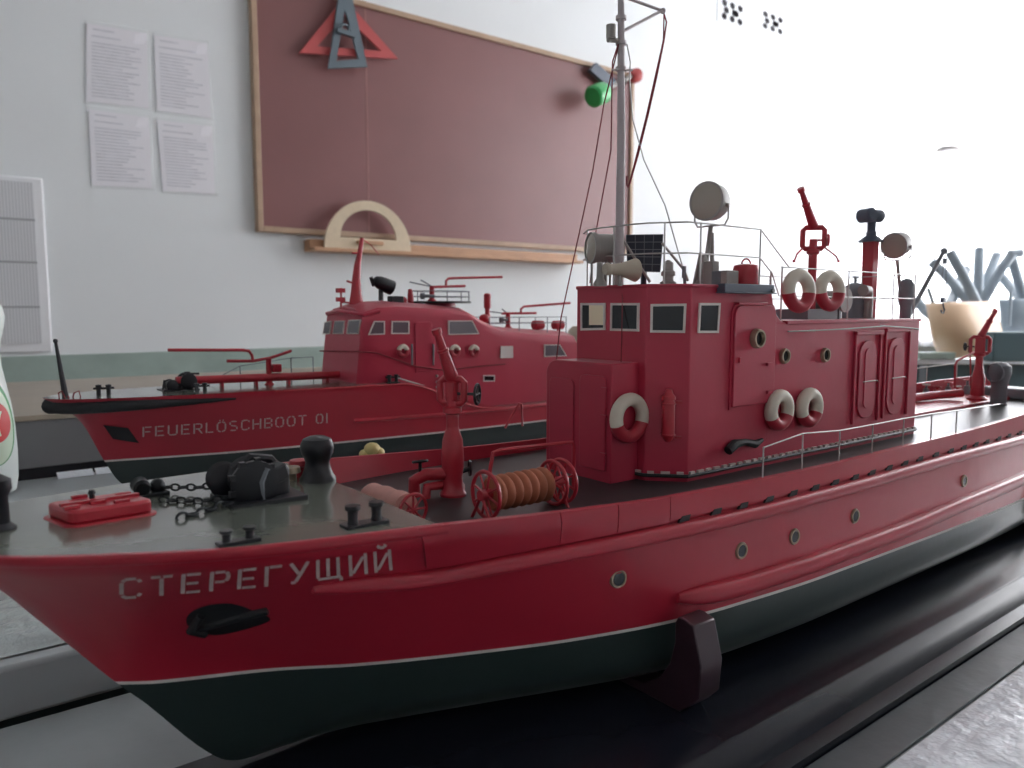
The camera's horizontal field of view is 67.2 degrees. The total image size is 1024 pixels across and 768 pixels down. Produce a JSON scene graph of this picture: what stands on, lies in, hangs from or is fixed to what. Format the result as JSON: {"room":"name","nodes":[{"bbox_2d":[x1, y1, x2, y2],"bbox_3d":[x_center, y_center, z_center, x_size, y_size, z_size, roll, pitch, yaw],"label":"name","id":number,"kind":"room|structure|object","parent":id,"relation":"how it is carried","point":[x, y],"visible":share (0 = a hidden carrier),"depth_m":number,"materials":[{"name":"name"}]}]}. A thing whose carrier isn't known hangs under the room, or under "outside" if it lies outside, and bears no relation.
{"room":"classroom","nodes":[
{"label":"classroom","id":0,"kind":"room"},
{"bbox_2d":[0,0,864,356],"bbox_3d":[-0.736,-0.912,2.979,8.040,3.230,0.120,-4,7,-38],"label":"wall","id":1,"kind":"structure","parent":0,"point":[760,116],"depth_m":3.11,"materials":[{"name":"white paint"}]},
{"bbox_2d":[0,175,52,353],"bbox_3d":[-1.579,-0.355,2.285,0.348,0.534,0.016,-4,7,-38],"label":"chart","id":2,"kind":"object","parent":1,"relation":"attached to","point":[24,283],"visible":1,"depth_m":2.35,"materials":[{"name":"white paper"}]},
{"bbox_2d":[86,23,148,107],"bbox_3d":[-1.265,-1.018,2.468,0.201,0.263,0.012,-4,7,-38],"label":"paper sheet","id":3,"kind":"object","parent":1,"relation":"attached to","point":[116,59],"visible":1,"depth_m":2.47,"materials":[{"name":"white paper"}]},
{"bbox_2d":[88,109,151,187],"bbox_3d":[-1.266,-0.756,2.494,0.191,0.254,0.012,-4,7,-38],"label":"paper sheet","id":4,"kind":"object","parent":1,"relation":"attached to","point":[119,143],"visible":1,"depth_m":2.49,"materials":[{"name":"white paper"}]},
{"bbox_2d":[1,346,323,382],"bbox_3d":[-0.698,0.276,3.046,7.800,0.852,0.006,-4,7,-38],"label":"trim","id":5,"kind":"structure","parent":1,"relation":"attached to","point":[77,366],"depth_m":2.58,"materials":[{"name":"green paint"}]},
{"bbox_2d":[154,35,210,117],"bbox_3d":[-1.106,-1.035,2.591,0.187,0.267,0.012,-4,7,-38],"label":"paper sheet","id":6,"kind":"object","parent":1,"relation":"attached to","point":[181,66],"visible":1,"depth_m":2.59,"materials":[{"name":"white paper"}]},
{"bbox_2d":[157,120,214,193],"bbox_3d":[-1.105,-0.770,2.618,0.192,0.251,0.012,-4,7,-38],"label":"paper sheet","id":7,"kind":"object","parent":1,"relation":"attached to","point":[186,150],"visible":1,"depth_m":2.62,"materials":[{"name":"white paper"}]},
{"bbox_2d":[248,0,634,263],"bbox_3d":[-0.138,-1.018,3.301,1.935,0.956,0.095,-4,7,-38],"label":"chalkboard","id":8,"kind":"object","parent":1,"relation":"attached to","point":[468,137],"visible":0.82,"depth_m":3.17,"materials":[{"name":"red"}]},
{"bbox_2d":[324,201,410,251],"bbox_3d":[-0.550,-0.613,2.973,0.372,0.186,0.024,-4,7,-38],"label":"protractor","id":9,"kind":"object","parent":8,"relation":"on","point":[332,238],"visible":0.99,"depth_m":2.97,"materials":[{"name":"brown wood"}]},
{"bbox_2d":[304,239,583,263],"bbox_3d":[-0.222,-0.558,3.281,1.353,0.045,0.095,-4,7,-38],"label":"chalk tray","id":10,"kind":"object","parent":8,"relation":"on","point":[310,245],"depth_m":3.28,"materials":[{"name":"brown wood"}]},
{"bbox_2d":[584,63,642,107],"bbox_3d":[0.493,-1.435,3.721,0.126,0.263,0.444,5,7,39],"label":"magnets","id":11,"kind":"object","parent":8,"relation":"hanging from","point":[594,95],"visible":0.88,"depth_m":3.62,"materials":[{"name":"green plastic"}]},
{"bbox_2d":[717,0,745,30],"bbox_3d":[1.239,-2.090,4.333,0.256,0.148,0.006,-4,7,-38],"label":"air vent","id":12,"kind":"object","parent":1,"relation":"in","point":[732,13],"visible":1,"depth_m":4.33,"materials":[{"name":"white paint"}]},
{"bbox_2d":[758,5,785,39],"bbox_3d":[1.546,-2.142,4.570,0.270,0.138,0.006,-4,7,-38],"label":"air vent","id":13,"kind":"object","parent":1,"relation":"in","point":[773,23],"visible":1,"depth_m":4.57,"materials":[{"name":"white paint"}]},
{"bbox_2d":[853,0,935,351],"bbox_3d":[4.391,-0.899,2.849,0.120,3.230,6.400,-4,7,-38],"label":"wall","id":14,"kind":"structure","parent":0,"point":[870,5],"depth_m":5.23,"materials":[{"name":"white paint"}]},
{"bbox_2d":[918,339,933,345],"bbox_3d":[4.231,-0.073,2.957,0.220,0.035,6.040,-4,7,-38],"label":"trim","id":15,"kind":"structure","parent":14,"relation":"attached to","point":[928,342],"depth_m":4.85,"materials":[{"name":"white"}]},
{"bbox_2d":[865,0,1023,338],"bbox_3d":[3.057,-1.389,4.508,0.050,2.280,1.960,-4,7,-38],"label":"window","id":16,"kind":"structure","parent":14,"relation":"in","point":[878,98],"depth_m":5.16,"materials":[{"name":"white"}]},
{"bbox_3d":[4.217,-2.420,2.734,0.112,0.024,6.070,-4,7,-38],"label":"rail","id":17,"kind":"object","parent":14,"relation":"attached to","visible":0},
{"bbox_2d":[936,146,960,153],"bbox_3d":[2.629,-1.408,4.641,0.134,2.370,0.620,-4,7,-38],"label":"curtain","id":18,"kind":"object","parent":17,"relation":"hanging from","point":[944,149],"visible":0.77,"depth_m":4.62,"materials":[{"name":"fabric"}]},
{"bbox_3d":[1.271,0.997,0.586,8.040,0.100,6.640,-4,7,-38],"label":"floor","id":19,"kind":"structure","parent":0,"visible":0},
{"bbox_2d":[0,472,129,728],"bbox_3d":[-0.373,0.479,1.343,2.500,0.783,1.408,-4,7,-38],"label":"table","id":20,"kind":"object","parent":19,"relation":"on","point":[39,683],"visible":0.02,"depth_m":0.49,"materials":[{"name":"grey"}]},
{"bbox_2d":[0,305,18,491],"bbox_3d":[-0.621,-0.005,0.882,0.083,0.270,0.084,-4,7,-38],"label":"detergent bottle","id":21,"kind":"object","parent":20,"relation":"on","point":[9,468],"visible":0.96,"depth_m":0.89,"materials":[{"name":"white plastic"}]},
{"bbox_2d":[0,598,65,657],"bbox_3d":[-0.279,0.156,0.578,0.750,0.007,0.114,-4,7,-38],"label":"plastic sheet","id":22,"kind":"object","parent":20,"relation":"on","point":[20,631],"visible":0.04,"depth_m":0.50,"materials":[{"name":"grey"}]},
{"bbox_2d":[359,442,384,454],"bbox_3d":[-0.135,0.100,0.746,0.024,0.088,0.023,-4,7,-38],"label":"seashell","id":23,"kind":"object","parent":22,"relation":"on","point":[370,448],"visible":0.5,"depth_m":0.74,"materials":[{"name":"plastic"}]},
{"bbox_2d":[56,468,93,478],"bbox_3d":[-0.565,0.116,0.997,0.041,0.006,0.013,-4,7,-38],"label":"paper slip","id":24,"kind":"object","parent":20,"relation":"on","point":[84,472],"visible":1,"depth_m":1.00,"materials":[{"name":"white paper"}]},
{"bbox_2d":[95,467,111,474],"bbox_3d":[-0.536,0.114,1.019,0.028,0.006,0.013,-4,7,-38],"label":"paper slip","id":25,"kind":"object","parent":20,"relation":"on","point":[102,470],"visible":0.61,"depth_m":1.02,"materials":[{"name":"white paper"}]},
{"bbox_2d":[6,367,321,480],"bbox_3d":[-0.484,0.038,1.401,2.450,0.082,0.533,-4,7,-38],"label":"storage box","id":26,"kind":"object","parent":20,"relation":"on","point":[48,444],"visible":0.02,"depth_m":1.00,"materials":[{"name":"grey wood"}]},
{"bbox_2d":[568,326,576,341],"bbox_3d":[0.127,-0.013,1.399,0.056,0.186,0.056,-4,7,-38],"label":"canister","id":27,"kind":"object","parent":20,"relation":"on","point":[572,331],"visible":0.15,"depth_m":1.37,"materials":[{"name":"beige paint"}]},
{"bbox_3d":[-0.129,0.098,0.992,0.420,0.045,0.110,-4,7,-38],"label":"stand","id":28,"kind":"object","parent":20,"relation":"on","visible":0},
{"bbox_2d":[41,238,576,483],"bbox_3d":[-0.130,-0.046,0.976,0.806,0.268,0.141,-4,7,-38],"label":"model","id":29,"kind":"object","parent":28,"relation":"on","point":[376,382],"visible":0.81,"depth_m":0.89},
{"bbox_2d":[168,348,291,384],"bbox_3d":[-0.305,-0.018,0.843,0.134,0.046,0.011,-4,7,-38],"label":"monitor","id":30,"kind":"object","parent":29,"relation":"on","point":[187,377],"depth_m":0.84,"materials":[{"name":"red"}]},
{"bbox_2d":[410,276,502,300],"bbox_3d":[-0.071,-0.126,1.016,0.146,0.036,0.011,-4,7,-38],"label":"monitor","id":31,"kind":"object","parent":29,"relation":"on","point":[487,296],"depth_m":1.00,"materials":[{"name":"red"}]},
{"bbox_2d":[479,314,488,322],"bbox_3d":[-0.037,-0.089,1.041,0.016,0.012,0.013,-4,7,-38],"label":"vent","id":32,"kind":"object","parent":29,"relation":"attached to","point":[484,317],"depth_m":1.04,"materials":[{"name":"red"}]},
{"bbox_2d":[490,302,570,327],"bbox_3d":[0.026,-0.098,1.095,0.152,0.038,0.011,-4,7,-38],"label":"monitor","id":33,"kind":"object","parent":29,"relation":"on","point":[534,324],"depth_m":1.09,"materials":[{"name":"red"}]},
{"bbox_2d":[0,664,1023,767],"bbox_3d":[0.266,0.576,0.530,2.500,0.750,0.655,-4,7,-38],"label":"table","id":34,"kind":"object","parent":19,"relation":"on","point":[122,731],"visible":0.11,"depth_m":0.45,"materials":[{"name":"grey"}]},
{"bbox_2d":[175,523,1023,767],"bbox_3d":[0.377,0.138,0.761,1.390,0.076,0.332,-4,7,-38],"label":"display stand","id":35,"kind":"object","parent":34,"relation":"on","point":[859,683],"visible":0.46,"depth_m":0.45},
{"bbox_2d":[0,0,1023,760],"bbox_3d":[0.230,-0.061,0.651,1.173,0.451,0.210,-4,7,-38],"label":"model","id":36,"kind":"object","parent":35,"relation":"on","point":[713,448],"visible":1,"depth_m":0.45},
{"bbox_2d":[287,465,300,480],"bbox_3d":[-0.123,0.050,0.430,0.011,0.009,0.011,-4,7,-38],"label":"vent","id":37,"kind":"object","parent":36,"relation":"attached to","point":[294,470],"depth_m":0.43,"materials":[{"name":"beige metal"}]},
{"bbox_2d":[289,458,304,477],"bbox_3d":[-0.122,0.048,0.441,0.012,0.011,0.012,-4,7,-38],"label":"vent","id":38,"kind":"object","parent":36,"relation":"attached to","point":[297,465],"depth_m":0.44,"materials":[{"name":"red"}]},
{"bbox_2d":[408,327,480,498],"bbox_3d":[-0.039,0.018,0.463,0.039,0.104,0.033,-4,7,-38],"label":"monitor","id":39,"kind":"object","parent":36,"relation":"on","point":[450,485],"depth_m":0.46,"materials":[{"name":"red"}]},
{"bbox_2d":[589,305,602,324],"bbox_3d":[0.059,-0.048,0.537,0.001,0.014,0.014,-4,7,-38],"label":"window blind","id":40,"kind":"object","parent":36,"relation":"hanging from","point":[595,311],"depth_m":0.54,"materials":[{"name":"beige"}]},
{"bbox_2d":[593,262,606,285],"bbox_3d":[0.059,-0.073,0.513,0.009,0.016,0.009,-4,7,-38],"label":"roof light","id":41,"kind":"object","parent":36,"relation":"attached to","point":[601,268],"depth_m":0.51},
{"bbox_2d":[591,260,611,285],"bbox_3d":[0.063,-0.077,0.541,0.013,0.018,0.008,3,7,30],"label":"lamp","id":42,"kind":"object","parent":36,"relation":"on","point":[592,261],"depth_m":0.54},
{"bbox_2d":[606,23,619,42],"bbox_3d":[0.068,-0.231,0.510,0.014,0.012,0.006,-4,7,-38],"label":"lamp","id":43,"kind":"object","parent":36,"relation":"on","point":[610,28],"depth_m":0.51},
{"bbox_2d":[660,260,675,283],"bbox_3d":[0.106,-0.075,0.525,0.011,0.018,0.011,-4,7,-38],"label":"lamp","id":44,"kind":"object","parent":36,"relation":"on","point":[669,272],"depth_m":0.52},
{"bbox_2d":[693,233,713,283],"bbox_3d":[0.140,-0.090,0.563,0.015,0.040,0.015,-4,7,-38],"label":"lamp stand","id":45,"kind":"object","parent":36,"relation":"on","point":[707,267],"depth_m":0.56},
{"bbox_2d":[733,258,758,283],"bbox_3d":[0.169,-0.080,0.556,0.018,0.021,0.018,-4,7,-38],"label":"canister","id":46,"kind":"object","parent":36,"relation":"on","point":[743,273],"depth_m":0.55,"materials":[{"name":"red"}]},
{"bbox_2d":[792,186,839,308],"bbox_3d":[0.263,-0.111,0.660,0.072,0.112,0.022,-4,7,-38],"label":"monitor","id":47,"kind":"object","parent":36,"relation":"on","point":[812,250],"depth_m":0.65,"materials":[{"name":"red"}]},
{"bbox_2d":[898,278,913,317],"bbox_3d":[0.386,-0.084,0.753,0.015,0.040,0.015,-4,7,-38],"label":"vent","id":48,"kind":"object","parent":36,"relation":"attached to","point":[905,286],"depth_m":0.75,"materials":[{"name":"grey"}]},
{"bbox_2d":[954,309,998,400],"bbox_3d":[0.536,-0.034,0.911,0.109,0.110,0.027,-4,7,-38],"label":"monitor","id":49,"kind":"object","parent":36,"relation":"on","point":[977,378],"depth_m":0.93,"materials":[{"name":"red"}]},
{"bbox_2d":[985,362,1011,405],"bbox_3d":[0.575,-0.001,0.911,0.026,0.052,0.026,-4,7,-38],"label":"vent","id":50,"kind":"object","parent":36,"relation":"attached to","point":[999,374],"depth_m":0.90,"materials":[{"name":"grey"}]},
{"bbox_2d":[886,665,1023,767],"bbox_3d":[0.508,0.197,0.525,1.180,0.003,0.207,-4,7,-38],"label":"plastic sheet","id":51,"kind":"object","parent":34,"relation":"on","point":[988,733],"visible":1,"depth_m":0.45,"materials":[{"name":"white plastic"}]},
{"bbox_2d":[916,357,1023,386],"bbox_3d":[2.544,0.232,3.985,1.240,0.755,0.500,0,6,0],"label":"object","id":52,"kind":"object","parent":19,"relation":"on","point":[934,373],"visible":0.04,"depth_m":3.74,"materials":[{"name":"white"}]},
{"bbox_2d":[918,352,955,358],"bbox_3d":[2.039,-0.137,3.715,0.170,0.033,0.060,0,6,0],"label":"tray","id":53,"kind":"object","parent":52,"relation":"on","point":[921,355],"visible":0.76,"depth_m":3.69,"materials":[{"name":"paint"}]},
{"bbox_2d":[916,249,1001,357],"bbox_3d":[2.250,-0.408,3.914,0.376,0.544,0.483,0,6,2],"label":"plant pot","id":54,"kind":"object","parent":52,"relation":"on","point":[950,330],"visible":0.69,"depth_m":3.77,"materials":[{"name":"beige ceramic"}]},
{"bbox_2d":[973,247,1023,330],"bbox_3d":[2.675,-0.465,4.086,0.415,0.530,0.382,-4,7,-38],"label":"potted plant","id":55,"kind":"object","parent":52,"relation":"on","point":[1011,310],"visible":0.8,"depth_m":4.03,"materials":[{"name":"grey"}]},
{"bbox_2d":[983,331,1023,361],"bbox_3d":[2.371,-0.175,3.579,0.340,0.135,0.120,0,6,0],"label":"drawer unit","id":56,"kind":"object","parent":52,"relation":"on","point":[1007,346],"visible":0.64,"depth_m":3.52,"materials":[{"name":"teal"}]},
{"bbox_3d":[-0.606,-1.471,2.892,0.010,0.010,0.090,-4,7,-38],"label":"nail","id":57,"kind":"object","parent":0,"visible":0},
{"bbox_2d":[328,0,366,68],"bbox_3d":[-0.610,-1.369,2.862,0.160,0.407,0.024,-4,7,-38],"label":"square","id":58,"kind":"object","parent":57,"relation":"hanging from","point":[347,6],"visible":1,"depth_m":2.86,"materials":[{"name":"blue plastic"}]},
{"bbox_2d":[299,8,397,58],"bbox_3d":[-0.611,-1.325,2.899,0.408,0.233,0.008,-4,7,-38],"label":"square","id":59,"kind":"object","parent":57,"relation":"hanging from","point":[311,47],"visible":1,"depth_m":2.89,"materials":[{"name":"red plastic"}]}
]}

